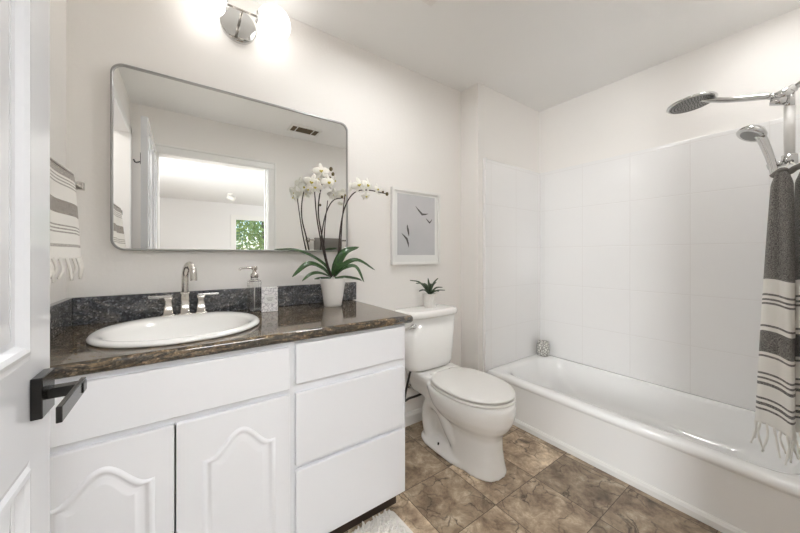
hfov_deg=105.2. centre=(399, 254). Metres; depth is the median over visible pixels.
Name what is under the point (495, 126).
wall
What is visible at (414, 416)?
baseboard
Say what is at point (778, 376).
bath towel
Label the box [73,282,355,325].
backsplash
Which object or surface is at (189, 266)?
faucet
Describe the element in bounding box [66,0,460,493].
wall
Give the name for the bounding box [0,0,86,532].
door
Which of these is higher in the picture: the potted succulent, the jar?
the potted succulent
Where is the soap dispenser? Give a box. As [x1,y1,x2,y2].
[239,266,261,312]
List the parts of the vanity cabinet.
raised panel, door, door, raised panel, drawer, drawer, drawer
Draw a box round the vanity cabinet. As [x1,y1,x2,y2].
[50,324,404,532]
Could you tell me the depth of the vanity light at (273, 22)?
1.42 m
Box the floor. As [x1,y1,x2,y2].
[344,421,721,532]
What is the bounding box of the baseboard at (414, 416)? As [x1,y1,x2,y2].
[405,407,421,426]
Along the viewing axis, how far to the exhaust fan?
1.49 m
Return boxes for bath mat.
[352,509,412,532]
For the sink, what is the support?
in the countertop
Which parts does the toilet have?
tank lid, tank, bowl, seat lid, seat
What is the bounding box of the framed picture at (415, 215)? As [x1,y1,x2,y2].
[390,186,440,264]
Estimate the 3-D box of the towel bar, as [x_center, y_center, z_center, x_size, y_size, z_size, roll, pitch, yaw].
[-0.973,-0.231,0.829,0.084,0.026,0.456,0,0,-35]
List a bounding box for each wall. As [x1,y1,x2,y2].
[50,0,65,303]
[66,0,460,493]
[461,83,538,371]
[539,8,799,172]
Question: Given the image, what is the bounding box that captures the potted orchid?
[279,163,387,306]
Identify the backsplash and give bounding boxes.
[50,298,72,339]
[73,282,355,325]
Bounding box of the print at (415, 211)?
[397,193,434,254]
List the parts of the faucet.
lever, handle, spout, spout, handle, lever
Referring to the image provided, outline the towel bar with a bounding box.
[75,181,84,190]
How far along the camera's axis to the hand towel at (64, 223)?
0.84 m
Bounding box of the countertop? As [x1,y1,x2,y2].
[50,300,412,378]
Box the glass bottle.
[246,277,261,312]
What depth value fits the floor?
1.43 m
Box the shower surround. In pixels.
[483,114,799,410]
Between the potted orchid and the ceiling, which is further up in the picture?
the ceiling
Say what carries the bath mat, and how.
on the floor
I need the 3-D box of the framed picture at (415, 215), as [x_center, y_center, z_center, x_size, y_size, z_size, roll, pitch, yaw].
[0.115,-0.188,2.090,0.416,0.505,0.025,0,0,-35]
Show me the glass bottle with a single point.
(254, 284)
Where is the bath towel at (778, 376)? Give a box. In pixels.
[750,162,799,465]
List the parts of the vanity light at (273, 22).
globe, plate, post, globe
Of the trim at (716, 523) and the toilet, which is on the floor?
the toilet
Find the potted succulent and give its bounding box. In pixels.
[410,278,444,307]
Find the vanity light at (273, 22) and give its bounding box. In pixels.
[189,0,290,44]
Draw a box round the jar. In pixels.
[537,340,549,356]
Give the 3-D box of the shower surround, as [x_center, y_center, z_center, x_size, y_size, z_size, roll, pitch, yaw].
[1.365,0.215,1.833,0.755,1.860,1.560,0,0,-35]
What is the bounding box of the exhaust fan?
[421,0,436,5]
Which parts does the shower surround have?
panel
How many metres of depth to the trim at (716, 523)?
1.50 m
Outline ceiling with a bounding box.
[252,0,799,111]
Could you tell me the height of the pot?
0.092 m
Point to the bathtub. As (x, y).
(697, 450)
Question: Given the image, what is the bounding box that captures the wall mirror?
[110,63,347,251]
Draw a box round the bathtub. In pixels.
[487,354,799,532]
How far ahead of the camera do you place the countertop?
1.02 m
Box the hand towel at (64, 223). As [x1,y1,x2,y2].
[50,156,83,282]
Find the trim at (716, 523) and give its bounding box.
[513,418,746,532]
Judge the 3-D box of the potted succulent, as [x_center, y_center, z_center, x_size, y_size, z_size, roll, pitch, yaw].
[0.207,0.252,2.044,0.127,0.192,0.373,0,0,29]
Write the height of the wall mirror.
0.742 m
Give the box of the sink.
[85,311,259,348]
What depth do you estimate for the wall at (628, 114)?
1.94 m
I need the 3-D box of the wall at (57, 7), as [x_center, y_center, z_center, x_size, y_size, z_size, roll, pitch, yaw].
[-0.792,-0.055,0.411,0.100,2.400,1.725,0,0,-35]
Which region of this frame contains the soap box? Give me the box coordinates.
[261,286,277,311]
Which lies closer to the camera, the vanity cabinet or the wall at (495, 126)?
the vanity cabinet
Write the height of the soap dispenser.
0.213 m
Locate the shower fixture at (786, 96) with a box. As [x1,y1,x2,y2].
[666,81,799,177]
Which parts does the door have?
lever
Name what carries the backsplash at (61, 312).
attached to the wall at (57, 7)
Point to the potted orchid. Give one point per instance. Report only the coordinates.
(332, 287)
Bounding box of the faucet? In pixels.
[148,262,218,316]
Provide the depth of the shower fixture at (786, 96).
1.37 m
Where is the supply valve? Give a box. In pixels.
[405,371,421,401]
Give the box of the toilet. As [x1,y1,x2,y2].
[394,304,515,481]

